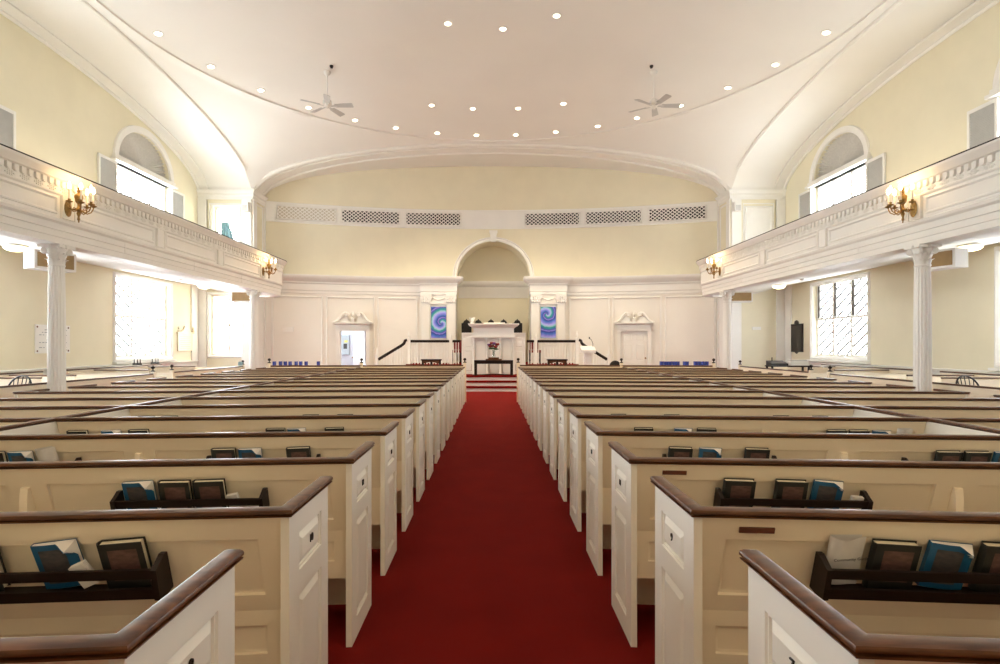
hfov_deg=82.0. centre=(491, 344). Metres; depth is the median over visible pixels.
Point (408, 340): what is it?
balustrade
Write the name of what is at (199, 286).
diffuser
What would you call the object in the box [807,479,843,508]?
songbook
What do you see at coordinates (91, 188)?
candle
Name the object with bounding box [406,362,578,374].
floor
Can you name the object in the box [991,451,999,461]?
songbook
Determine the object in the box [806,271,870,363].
window
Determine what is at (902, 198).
wall sconce
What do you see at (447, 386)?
pew
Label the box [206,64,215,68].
recessed light
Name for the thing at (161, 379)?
pew
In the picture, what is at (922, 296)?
fluted column
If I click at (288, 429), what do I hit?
songbook
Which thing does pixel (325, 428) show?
hymnal
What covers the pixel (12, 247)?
ceiling lamp
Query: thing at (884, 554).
hymnal
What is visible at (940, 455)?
hymnal
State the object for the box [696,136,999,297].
gallery
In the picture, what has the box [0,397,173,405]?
pew
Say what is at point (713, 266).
wall sconce
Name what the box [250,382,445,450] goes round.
pew
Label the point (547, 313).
fabric banner
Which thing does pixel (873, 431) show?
songbook
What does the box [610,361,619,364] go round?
padded chair
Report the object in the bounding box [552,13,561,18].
recessed light
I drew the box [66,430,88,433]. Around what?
hymnal
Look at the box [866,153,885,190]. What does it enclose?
window shutter
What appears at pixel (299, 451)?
hymnal
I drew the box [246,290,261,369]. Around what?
fluted column
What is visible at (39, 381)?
enclosure
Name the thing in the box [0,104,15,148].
window shutter
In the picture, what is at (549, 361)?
table
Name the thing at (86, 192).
candle
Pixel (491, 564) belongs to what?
floor
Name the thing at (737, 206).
wall speaker
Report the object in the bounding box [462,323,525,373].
pulpit
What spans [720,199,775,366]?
wall
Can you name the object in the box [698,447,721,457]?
songbook
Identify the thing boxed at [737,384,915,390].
pew
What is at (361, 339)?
door
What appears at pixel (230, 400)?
pew
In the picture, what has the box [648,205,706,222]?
air vent
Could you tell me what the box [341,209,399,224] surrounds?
air vent
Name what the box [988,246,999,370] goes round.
window
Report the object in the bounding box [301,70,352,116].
ceiling fan
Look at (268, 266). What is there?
wall sconce
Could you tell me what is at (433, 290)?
trim
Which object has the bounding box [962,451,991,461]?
hymnal
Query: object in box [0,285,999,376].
trim
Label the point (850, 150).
window
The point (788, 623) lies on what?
pew
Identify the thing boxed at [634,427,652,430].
hymnal
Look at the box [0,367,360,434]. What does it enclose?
divider
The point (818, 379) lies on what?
pew
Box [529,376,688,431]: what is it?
pew
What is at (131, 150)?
window
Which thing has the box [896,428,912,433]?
pamphlet
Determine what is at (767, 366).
table
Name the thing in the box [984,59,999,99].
window
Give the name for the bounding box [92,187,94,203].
candle
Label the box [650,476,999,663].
pew
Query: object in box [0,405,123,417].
pew
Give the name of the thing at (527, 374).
pew
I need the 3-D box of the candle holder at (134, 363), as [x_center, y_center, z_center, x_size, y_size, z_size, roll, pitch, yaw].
[-9.300,0.445,15.100,0.220,0.160,0.060,0,0,0]
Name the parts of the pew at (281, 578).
panel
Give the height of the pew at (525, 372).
0.908 m
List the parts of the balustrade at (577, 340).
newel post, handrail, newel post, stair handrail, newel post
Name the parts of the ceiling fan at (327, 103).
blade, motor, blade, blade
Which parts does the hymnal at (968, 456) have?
panel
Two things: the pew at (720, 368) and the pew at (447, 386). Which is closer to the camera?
the pew at (447, 386)
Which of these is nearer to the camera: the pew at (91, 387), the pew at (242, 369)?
the pew at (91, 387)
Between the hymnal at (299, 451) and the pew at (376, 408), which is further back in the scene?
the pew at (376, 408)
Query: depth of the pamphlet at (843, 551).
1.88 m
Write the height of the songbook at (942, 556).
0.174 m
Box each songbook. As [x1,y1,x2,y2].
[7,451,34,461]
[30,538,83,588]
[101,430,120,433]
[121,480,159,508]
[238,448,262,457]
[287,428,305,431]
[674,428,691,430]
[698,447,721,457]
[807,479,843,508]
[872,430,890,433]
[915,540,974,589]
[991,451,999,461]
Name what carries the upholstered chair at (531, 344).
on the floor at (457, 362)
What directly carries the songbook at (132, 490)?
in the pew at (26, 486)
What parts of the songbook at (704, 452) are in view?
panel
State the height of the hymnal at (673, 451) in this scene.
0.174 m
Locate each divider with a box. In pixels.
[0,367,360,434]
[622,367,999,434]
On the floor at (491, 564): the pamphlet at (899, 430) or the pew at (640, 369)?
the pew at (640, 369)
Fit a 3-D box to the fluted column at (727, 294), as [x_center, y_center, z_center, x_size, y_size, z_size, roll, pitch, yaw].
[6.720,-0.050,16.400,0.360,3.000,0.360,0,0,0]
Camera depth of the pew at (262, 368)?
13.56 m
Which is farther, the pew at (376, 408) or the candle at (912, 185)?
the candle at (912, 185)
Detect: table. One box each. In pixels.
[421,359,441,364]
[473,360,513,375]
[547,359,567,364]
[765,365,809,370]
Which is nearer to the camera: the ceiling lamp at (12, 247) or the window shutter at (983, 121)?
the ceiling lamp at (12, 247)
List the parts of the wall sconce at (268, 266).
stem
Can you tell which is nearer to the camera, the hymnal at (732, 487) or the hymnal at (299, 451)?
the hymnal at (732, 487)
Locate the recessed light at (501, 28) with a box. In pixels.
[498,26,507,31]
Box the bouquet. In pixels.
[487,342,498,350]
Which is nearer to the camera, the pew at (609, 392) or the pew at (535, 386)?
the pew at (609, 392)
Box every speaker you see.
[23,249,75,272]
[231,291,249,302]
[241,202,249,211]
[731,291,752,302]
[733,202,741,211]
[931,248,967,271]
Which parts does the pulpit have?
cornice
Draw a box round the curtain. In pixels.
[221,222,233,238]
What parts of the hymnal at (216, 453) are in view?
panel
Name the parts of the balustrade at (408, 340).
newel post, stair handrail, newel post, handrail, newel post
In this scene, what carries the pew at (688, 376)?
on the floor at (491, 564)
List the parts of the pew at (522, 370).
panel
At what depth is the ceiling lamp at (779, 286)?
16.57 m
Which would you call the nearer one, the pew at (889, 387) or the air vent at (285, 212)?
the pew at (889, 387)
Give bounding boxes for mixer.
[766,357,787,365]
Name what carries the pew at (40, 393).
on the floor at (491, 564)
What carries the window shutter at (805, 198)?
attached to the window at (850, 150)
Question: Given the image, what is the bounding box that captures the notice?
[34,324,69,352]
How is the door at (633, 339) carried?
in the wall at (313, 249)
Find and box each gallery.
[0,143,286,297]
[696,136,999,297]
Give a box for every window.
[111,125,177,210]
[112,271,176,363]
[207,292,240,357]
[211,204,240,241]
[805,125,871,210]
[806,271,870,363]
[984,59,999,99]
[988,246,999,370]
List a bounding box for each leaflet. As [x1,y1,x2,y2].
[68,559,98,588]
[225,492,242,506]
[847,495,863,509]
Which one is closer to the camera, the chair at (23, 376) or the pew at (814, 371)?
the chair at (23, 376)
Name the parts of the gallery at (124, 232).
panel moulding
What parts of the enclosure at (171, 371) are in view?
wall panel, panel, post, panel, aisle panel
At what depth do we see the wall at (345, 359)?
22.44 m
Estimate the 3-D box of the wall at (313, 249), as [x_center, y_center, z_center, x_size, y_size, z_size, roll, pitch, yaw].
[0.000,-2.700,21.300,15.800,8.300,2.599,0,0,0]
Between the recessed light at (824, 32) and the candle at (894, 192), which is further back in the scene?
the recessed light at (824, 32)
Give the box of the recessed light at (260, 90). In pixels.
[257,88,264,92]
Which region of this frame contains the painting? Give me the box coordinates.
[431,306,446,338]
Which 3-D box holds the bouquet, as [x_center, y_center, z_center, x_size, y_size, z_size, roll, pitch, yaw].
[0.059,0.135,18.717,0.405,0.470,0.302,0,0,0]
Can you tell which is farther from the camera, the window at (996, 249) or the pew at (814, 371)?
the pew at (814, 371)
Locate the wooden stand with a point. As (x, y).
(489, 358)
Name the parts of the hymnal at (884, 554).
panel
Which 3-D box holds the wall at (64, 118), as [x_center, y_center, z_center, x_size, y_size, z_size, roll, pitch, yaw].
[-9.850,-2.700,7.150,0.300,8.300,24.300,0,0,0]
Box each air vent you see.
[276,205,336,222]
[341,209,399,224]
[405,212,460,225]
[524,212,579,225]
[585,209,641,224]
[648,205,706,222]
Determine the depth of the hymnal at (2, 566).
1.86 m
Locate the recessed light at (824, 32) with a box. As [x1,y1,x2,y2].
[820,30,831,35]
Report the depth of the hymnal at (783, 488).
2.70 m
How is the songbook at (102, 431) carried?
in the pew at (375, 422)
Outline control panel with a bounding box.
[341,335,349,354]
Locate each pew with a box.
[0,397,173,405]
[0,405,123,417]
[0,417,50,425]
[0,421,398,575]
[0,441,374,646]
[0,476,332,663]
[0,549,243,663]
[13,389,215,397]
[55,408,414,531]
[67,384,245,390]
[111,380,270,385]
[128,399,425,501]
[146,377,288,381]
[175,375,306,378]
[180,392,434,479]
[201,372,318,375]
[219,386,440,463]
[221,370,330,372]
[240,369,342,370]
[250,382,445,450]
[256,367,348,369]
[274,379,450,439]
[294,376,453,431]
[310,373,456,424]
[324,371,458,418]
[336,370,460,413]
[347,368,463,408]
[356,367,464,404]
[516,358,715,401]
[518,367,626,404]
[519,368,635,408]
[522,370,646,413]
[524,371,658,418]
[526,373,672,424]
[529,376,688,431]
[532,379,708,439]
[537,382,732,450]
[542,386,763,463]
[548,392,802,479]
[557,399,854,501]
[568,408,926,531]
[584,421,999,575]
[608,441,999,646]
[634,367,726,369]
[640,369,742,370]
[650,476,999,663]
[652,370,761,372]
[664,372,781,375]
[676,375,807,378]
[694,377,836,381]
[712,380,871,385]
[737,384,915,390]
[739,549,999,663]
[767,389,969,397]
[809,395,999,406]
[859,405,999,417]
[932,417,999,428]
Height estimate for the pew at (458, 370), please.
0.908 m
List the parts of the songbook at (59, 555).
panel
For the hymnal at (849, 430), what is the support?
in the pew at (606, 422)
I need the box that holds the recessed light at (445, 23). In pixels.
[443,21,452,26]
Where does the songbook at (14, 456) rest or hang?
in the pew at (118, 446)
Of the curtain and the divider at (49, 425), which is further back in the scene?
the curtain
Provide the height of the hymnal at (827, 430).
0.172 m
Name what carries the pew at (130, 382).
on the floor at (491, 564)
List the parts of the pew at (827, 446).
panel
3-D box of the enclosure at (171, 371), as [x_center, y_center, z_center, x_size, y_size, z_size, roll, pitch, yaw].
[-8.144,0.939,14.400,2.368,1.022,3.690,0,0,0]
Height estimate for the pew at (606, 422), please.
0.908 m
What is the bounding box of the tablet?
[176,326,194,350]
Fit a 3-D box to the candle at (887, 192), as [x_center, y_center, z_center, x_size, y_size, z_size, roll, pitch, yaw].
[6.213,-2.322,9.007,0.048,0.275,0.046,0,0,0]
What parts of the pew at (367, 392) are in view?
panel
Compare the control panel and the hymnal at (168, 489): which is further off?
the control panel
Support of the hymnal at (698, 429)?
in the pew at (606, 422)
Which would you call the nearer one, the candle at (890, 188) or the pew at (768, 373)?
the candle at (890, 188)
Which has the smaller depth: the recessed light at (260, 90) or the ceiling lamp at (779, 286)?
the recessed light at (260, 90)
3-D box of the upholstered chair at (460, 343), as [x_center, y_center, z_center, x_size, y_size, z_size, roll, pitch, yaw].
[-1.200,0.238,20.210,0.400,0.820,0.420,0,0,0]
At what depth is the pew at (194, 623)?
1.21 m
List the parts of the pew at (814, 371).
aisle panel, panel, post, panel, wall panel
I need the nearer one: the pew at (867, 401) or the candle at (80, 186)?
the pew at (867, 401)
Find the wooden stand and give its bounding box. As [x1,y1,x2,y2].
[486,357,501,359]
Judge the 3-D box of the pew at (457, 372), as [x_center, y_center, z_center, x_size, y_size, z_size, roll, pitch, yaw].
[-1.942,0.996,11.444,2.617,0.908,0.532,0,0,-4]
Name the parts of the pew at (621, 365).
post, panel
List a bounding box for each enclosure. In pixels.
[0,366,155,397]
[66,360,244,378]
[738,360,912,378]
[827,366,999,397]
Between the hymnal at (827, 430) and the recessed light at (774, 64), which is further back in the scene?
the recessed light at (774, 64)
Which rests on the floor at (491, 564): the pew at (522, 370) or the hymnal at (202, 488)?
the pew at (522, 370)
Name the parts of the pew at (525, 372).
panel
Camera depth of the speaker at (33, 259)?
9.18 m
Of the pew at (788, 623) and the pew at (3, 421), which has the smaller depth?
the pew at (788, 623)
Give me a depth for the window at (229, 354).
19.10 m
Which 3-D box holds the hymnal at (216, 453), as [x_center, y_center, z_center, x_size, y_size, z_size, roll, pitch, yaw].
[-1.655,0.721,3.561,0.145,0.172,0.077,0,0,-4]
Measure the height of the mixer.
0.200 m
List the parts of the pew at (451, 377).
panel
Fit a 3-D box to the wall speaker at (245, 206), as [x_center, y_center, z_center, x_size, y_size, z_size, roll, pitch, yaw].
[-8.080,-4.530,18.883,0.220,0.300,0.125,0,0,0]
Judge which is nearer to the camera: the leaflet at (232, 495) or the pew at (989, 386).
the leaflet at (232, 495)
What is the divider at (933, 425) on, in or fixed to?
on the floor at (491, 564)
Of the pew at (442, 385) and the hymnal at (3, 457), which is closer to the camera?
the hymnal at (3, 457)
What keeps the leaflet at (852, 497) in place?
in the pew at (956, 486)
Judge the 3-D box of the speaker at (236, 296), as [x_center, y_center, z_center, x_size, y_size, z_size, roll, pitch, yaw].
[-7.201,-1.400,16.705,0.620,0.320,0.310,0,0,-8]
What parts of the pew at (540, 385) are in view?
panel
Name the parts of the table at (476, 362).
leg, leg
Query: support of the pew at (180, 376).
on the floor at (491, 564)
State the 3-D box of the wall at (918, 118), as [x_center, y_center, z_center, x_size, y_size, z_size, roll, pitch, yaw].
[9.850,-2.700,7.150,0.300,8.300,24.300,0,0,0]
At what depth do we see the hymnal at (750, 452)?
3.53 m
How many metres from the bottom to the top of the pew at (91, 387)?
0.908 m
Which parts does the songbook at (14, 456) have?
panel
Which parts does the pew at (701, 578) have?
panel, name plate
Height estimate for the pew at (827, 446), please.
0.908 m
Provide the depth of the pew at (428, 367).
13.84 m
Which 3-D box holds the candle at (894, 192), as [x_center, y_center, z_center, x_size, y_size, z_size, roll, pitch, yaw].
[6.352,-2.322,9.060,0.048,0.275,0.046,0,0,0]
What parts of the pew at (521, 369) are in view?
panel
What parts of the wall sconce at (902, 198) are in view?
arm, arm, arm, stem, arm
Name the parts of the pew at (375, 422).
panel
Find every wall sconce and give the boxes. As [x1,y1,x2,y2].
[64,182,96,221]
[262,258,276,277]
[706,258,720,277]
[885,182,916,222]
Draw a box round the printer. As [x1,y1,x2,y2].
[785,360,808,365]
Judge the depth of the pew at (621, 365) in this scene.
14.41 m
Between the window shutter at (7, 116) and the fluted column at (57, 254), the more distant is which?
the window shutter at (7, 116)
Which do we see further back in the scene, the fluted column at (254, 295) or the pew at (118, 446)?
the fluted column at (254, 295)
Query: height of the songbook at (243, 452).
0.167 m
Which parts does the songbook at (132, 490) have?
panel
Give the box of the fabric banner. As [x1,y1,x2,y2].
[540,306,555,338]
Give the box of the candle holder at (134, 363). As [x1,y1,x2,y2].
[132,359,141,364]
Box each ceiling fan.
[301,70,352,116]
[629,70,680,116]
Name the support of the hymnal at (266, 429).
in the pew at (375, 422)
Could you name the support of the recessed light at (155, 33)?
in the ceiling
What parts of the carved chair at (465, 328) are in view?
backrest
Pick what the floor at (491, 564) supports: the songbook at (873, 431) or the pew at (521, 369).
the pew at (521, 369)
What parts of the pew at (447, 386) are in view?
panel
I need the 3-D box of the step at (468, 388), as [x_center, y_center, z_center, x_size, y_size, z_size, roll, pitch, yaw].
[0.000,1.373,18.035,4.040,0.155,0.330,0,0,0]
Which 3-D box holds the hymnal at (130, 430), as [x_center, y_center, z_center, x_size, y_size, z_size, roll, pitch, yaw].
[-2.653,0.719,4.338,0.148,0.174,0.077,0,0,-4]
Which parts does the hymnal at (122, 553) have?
panel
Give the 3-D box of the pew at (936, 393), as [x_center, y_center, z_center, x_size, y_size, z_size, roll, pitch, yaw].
[4.412,0.996,6.976,2.288,0.908,0.532,0,0,4]
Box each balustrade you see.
[374,332,459,364]
[527,332,610,364]
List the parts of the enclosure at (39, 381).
wall panel, panel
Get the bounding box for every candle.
[67,182,70,198]
[79,183,82,198]
[85,189,88,204]
[89,185,92,201]
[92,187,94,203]
[886,188,889,203]
[889,186,891,201]
[893,189,895,204]
[899,183,901,199]
[910,182,913,198]
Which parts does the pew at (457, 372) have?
panel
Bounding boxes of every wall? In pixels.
[0,14,196,369]
[207,199,262,366]
[265,166,717,367]
[341,331,358,364]
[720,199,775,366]
[786,2,999,370]
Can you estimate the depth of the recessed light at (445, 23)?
13.03 m
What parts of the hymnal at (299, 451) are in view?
panel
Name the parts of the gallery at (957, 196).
panel moulding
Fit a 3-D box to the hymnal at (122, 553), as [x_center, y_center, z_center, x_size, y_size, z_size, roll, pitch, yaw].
[-1.199,0.716,1.885,0.156,0.180,0.077,0,0,-3]
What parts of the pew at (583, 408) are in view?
panel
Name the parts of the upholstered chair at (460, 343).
backrest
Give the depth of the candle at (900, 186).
8.72 m
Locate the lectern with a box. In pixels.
[580,337,595,364]
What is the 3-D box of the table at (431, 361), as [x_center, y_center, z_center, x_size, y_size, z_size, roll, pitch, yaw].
[-1.980,0.729,18.950,0.660,0.520,0.340,0,0,0]
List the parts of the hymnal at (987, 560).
panel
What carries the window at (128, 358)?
in the wall at (64, 118)
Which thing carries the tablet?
attached to the wall at (64, 118)
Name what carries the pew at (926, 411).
on the floor at (491, 564)
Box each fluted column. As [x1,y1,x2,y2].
[37,244,75,390]
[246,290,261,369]
[719,290,735,369]
[904,244,941,390]
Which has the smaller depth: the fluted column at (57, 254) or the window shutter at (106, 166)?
the fluted column at (57, 254)
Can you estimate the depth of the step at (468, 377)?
18.50 m
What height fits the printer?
0.140 m
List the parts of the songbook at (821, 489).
panel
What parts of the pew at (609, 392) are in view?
panel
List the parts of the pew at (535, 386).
panel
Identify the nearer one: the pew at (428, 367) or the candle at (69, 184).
the candle at (69, 184)
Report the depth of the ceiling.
14.49 m
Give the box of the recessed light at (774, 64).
[770,62,779,67]
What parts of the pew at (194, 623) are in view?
panel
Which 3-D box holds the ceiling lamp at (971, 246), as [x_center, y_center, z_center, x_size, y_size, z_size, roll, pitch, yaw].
[8.250,-1.671,9.900,0.380,0.112,0.380,0,0,0]
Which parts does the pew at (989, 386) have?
panel, wall panel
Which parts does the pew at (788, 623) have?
panel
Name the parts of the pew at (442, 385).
panel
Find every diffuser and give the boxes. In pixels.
[198,285,209,288]
[773,285,784,288]
[958,245,983,251]
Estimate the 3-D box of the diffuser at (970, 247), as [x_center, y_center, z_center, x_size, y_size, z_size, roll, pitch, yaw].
[8.250,-1.658,9.900,0.340,0.086,0.340,0,0,0]
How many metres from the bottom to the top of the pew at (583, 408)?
0.908 m
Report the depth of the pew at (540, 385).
7.82 m
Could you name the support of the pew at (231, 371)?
on the floor at (491, 564)
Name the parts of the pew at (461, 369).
panel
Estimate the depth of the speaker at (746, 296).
16.55 m
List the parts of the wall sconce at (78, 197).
arm, stem, arm, arm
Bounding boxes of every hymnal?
[0,451,7,461]
[0,553,10,590]
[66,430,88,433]
[96,536,152,588]
[128,429,149,432]
[157,479,194,508]
[192,478,228,507]
[211,448,236,458]
[265,428,285,431]
[286,446,310,457]
[324,427,343,430]
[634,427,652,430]
[668,446,692,457]
[696,428,716,431]
[722,478,755,506]
[744,447,769,458]
[771,479,808,507]
[826,429,847,432]
[848,429,869,433]
[862,538,921,589]
[934,450,962,461]
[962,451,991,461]
[967,541,999,592]
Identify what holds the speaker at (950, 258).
hanging from the gallery at (957, 196)
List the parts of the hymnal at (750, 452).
panel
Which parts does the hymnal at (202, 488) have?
panel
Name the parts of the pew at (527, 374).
panel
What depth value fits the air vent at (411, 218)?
21.22 m
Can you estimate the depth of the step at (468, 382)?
18.20 m
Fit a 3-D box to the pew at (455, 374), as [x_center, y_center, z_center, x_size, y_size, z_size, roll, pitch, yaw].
[-1.942,0.996,10.589,2.617,0.908,0.532,0,0,-4]
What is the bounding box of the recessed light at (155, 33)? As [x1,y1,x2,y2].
[152,31,163,36]
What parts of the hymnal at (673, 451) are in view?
panel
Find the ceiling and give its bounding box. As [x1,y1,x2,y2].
[0,0,993,195]
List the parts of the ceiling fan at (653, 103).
blade, motor, blade, blade, blade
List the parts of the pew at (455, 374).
panel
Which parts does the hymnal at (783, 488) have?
panel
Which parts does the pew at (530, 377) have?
panel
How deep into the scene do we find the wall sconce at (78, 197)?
8.82 m
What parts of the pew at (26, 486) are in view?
panel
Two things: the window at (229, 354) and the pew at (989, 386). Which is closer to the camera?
the pew at (989, 386)
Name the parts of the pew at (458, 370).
panel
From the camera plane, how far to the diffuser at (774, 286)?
16.58 m
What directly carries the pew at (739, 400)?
on the floor at (491, 564)
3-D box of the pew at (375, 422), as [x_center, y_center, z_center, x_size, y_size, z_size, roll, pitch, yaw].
[-1.942,0.996,4.604,2.617,0.908,0.532,0,0,-4]
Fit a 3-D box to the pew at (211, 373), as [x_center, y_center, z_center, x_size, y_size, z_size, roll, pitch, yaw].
[-4.412,0.996,11.251,2.288,0.908,0.532,0,0,-4]
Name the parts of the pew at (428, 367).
panel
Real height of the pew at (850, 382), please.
0.908 m
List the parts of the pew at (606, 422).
panel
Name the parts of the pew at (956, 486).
panel, name plate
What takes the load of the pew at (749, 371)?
on the floor at (491, 564)
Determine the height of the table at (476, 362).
0.490 m
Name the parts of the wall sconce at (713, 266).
stem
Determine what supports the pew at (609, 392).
on the floor at (491, 564)
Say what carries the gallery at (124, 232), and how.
attached to the wall at (64, 118)
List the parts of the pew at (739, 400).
panel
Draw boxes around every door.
[332,311,372,364]
[614,311,654,364]
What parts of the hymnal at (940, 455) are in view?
panel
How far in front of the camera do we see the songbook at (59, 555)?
1.86 m
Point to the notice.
(40, 331)
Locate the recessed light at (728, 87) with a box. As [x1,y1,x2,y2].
[724,85,731,89]
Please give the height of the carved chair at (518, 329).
1.650 m
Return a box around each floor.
[328,392,654,663]
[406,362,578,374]
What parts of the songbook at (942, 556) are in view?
panel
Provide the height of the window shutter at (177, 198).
1.630 m
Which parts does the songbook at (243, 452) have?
panel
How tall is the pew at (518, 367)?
0.908 m
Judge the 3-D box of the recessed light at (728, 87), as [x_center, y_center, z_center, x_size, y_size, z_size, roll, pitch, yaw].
[6.170,-6.707,15.000,0.213,0.054,0.214,0,0,-40]
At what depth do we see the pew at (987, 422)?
4.24 m
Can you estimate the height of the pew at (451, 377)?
0.908 m
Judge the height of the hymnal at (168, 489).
0.172 m
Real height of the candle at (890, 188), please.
0.275 m
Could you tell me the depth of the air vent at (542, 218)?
21.21 m
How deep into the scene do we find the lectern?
18.10 m
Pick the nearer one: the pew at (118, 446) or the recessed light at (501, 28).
the pew at (118, 446)
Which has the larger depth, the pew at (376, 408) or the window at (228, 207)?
the window at (228, 207)
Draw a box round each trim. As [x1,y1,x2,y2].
[0,0,999,195]
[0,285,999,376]
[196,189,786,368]
[266,201,716,364]
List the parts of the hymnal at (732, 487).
panel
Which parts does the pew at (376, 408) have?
panel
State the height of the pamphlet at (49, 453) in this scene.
0.192 m
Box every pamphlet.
[35,446,59,460]
[826,535,868,584]
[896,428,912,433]
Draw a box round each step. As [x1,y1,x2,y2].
[466,375,516,379]
[466,380,516,385]
[466,386,516,391]
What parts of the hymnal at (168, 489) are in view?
panel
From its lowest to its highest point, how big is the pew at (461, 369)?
0.908 m
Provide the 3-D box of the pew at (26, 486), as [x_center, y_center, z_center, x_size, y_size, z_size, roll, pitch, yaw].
[-1.942,0.996,2.894,2.617,0.908,0.532,0,0,-4]
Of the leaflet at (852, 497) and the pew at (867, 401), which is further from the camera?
the pew at (867, 401)
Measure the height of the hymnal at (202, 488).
0.174 m
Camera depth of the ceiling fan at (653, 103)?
14.65 m
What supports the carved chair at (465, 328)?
on the floor at (457, 362)
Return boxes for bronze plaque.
[791,320,803,353]
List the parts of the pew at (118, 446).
panel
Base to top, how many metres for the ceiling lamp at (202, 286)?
0.112 m
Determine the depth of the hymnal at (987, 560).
1.84 m
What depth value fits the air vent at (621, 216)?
20.89 m
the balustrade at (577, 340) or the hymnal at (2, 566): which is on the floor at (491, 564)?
the balustrade at (577, 340)
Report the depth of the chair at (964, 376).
9.20 m
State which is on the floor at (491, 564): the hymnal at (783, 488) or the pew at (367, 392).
the pew at (367, 392)
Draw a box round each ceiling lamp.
[1,243,28,251]
[197,284,210,288]
[772,284,785,288]
[956,243,984,251]
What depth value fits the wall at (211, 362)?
19.00 m
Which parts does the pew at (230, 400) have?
panel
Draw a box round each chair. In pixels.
[8,375,31,384]
[452,340,461,363]
[460,319,471,361]
[514,319,521,332]
[529,343,540,363]
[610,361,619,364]
[955,375,979,385]
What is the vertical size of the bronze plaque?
1.070 m
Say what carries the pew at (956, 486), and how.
on the floor at (491, 564)
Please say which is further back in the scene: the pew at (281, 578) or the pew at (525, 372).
the pew at (525, 372)
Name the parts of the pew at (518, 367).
panel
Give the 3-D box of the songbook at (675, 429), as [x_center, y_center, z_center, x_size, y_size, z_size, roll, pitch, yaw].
[1.474,0.720,4.424,0.141,0.167,0.088,0,0,4]
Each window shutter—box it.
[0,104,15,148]
[97,153,116,190]
[171,188,184,218]
[798,188,811,218]
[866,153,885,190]
[967,97,999,148]

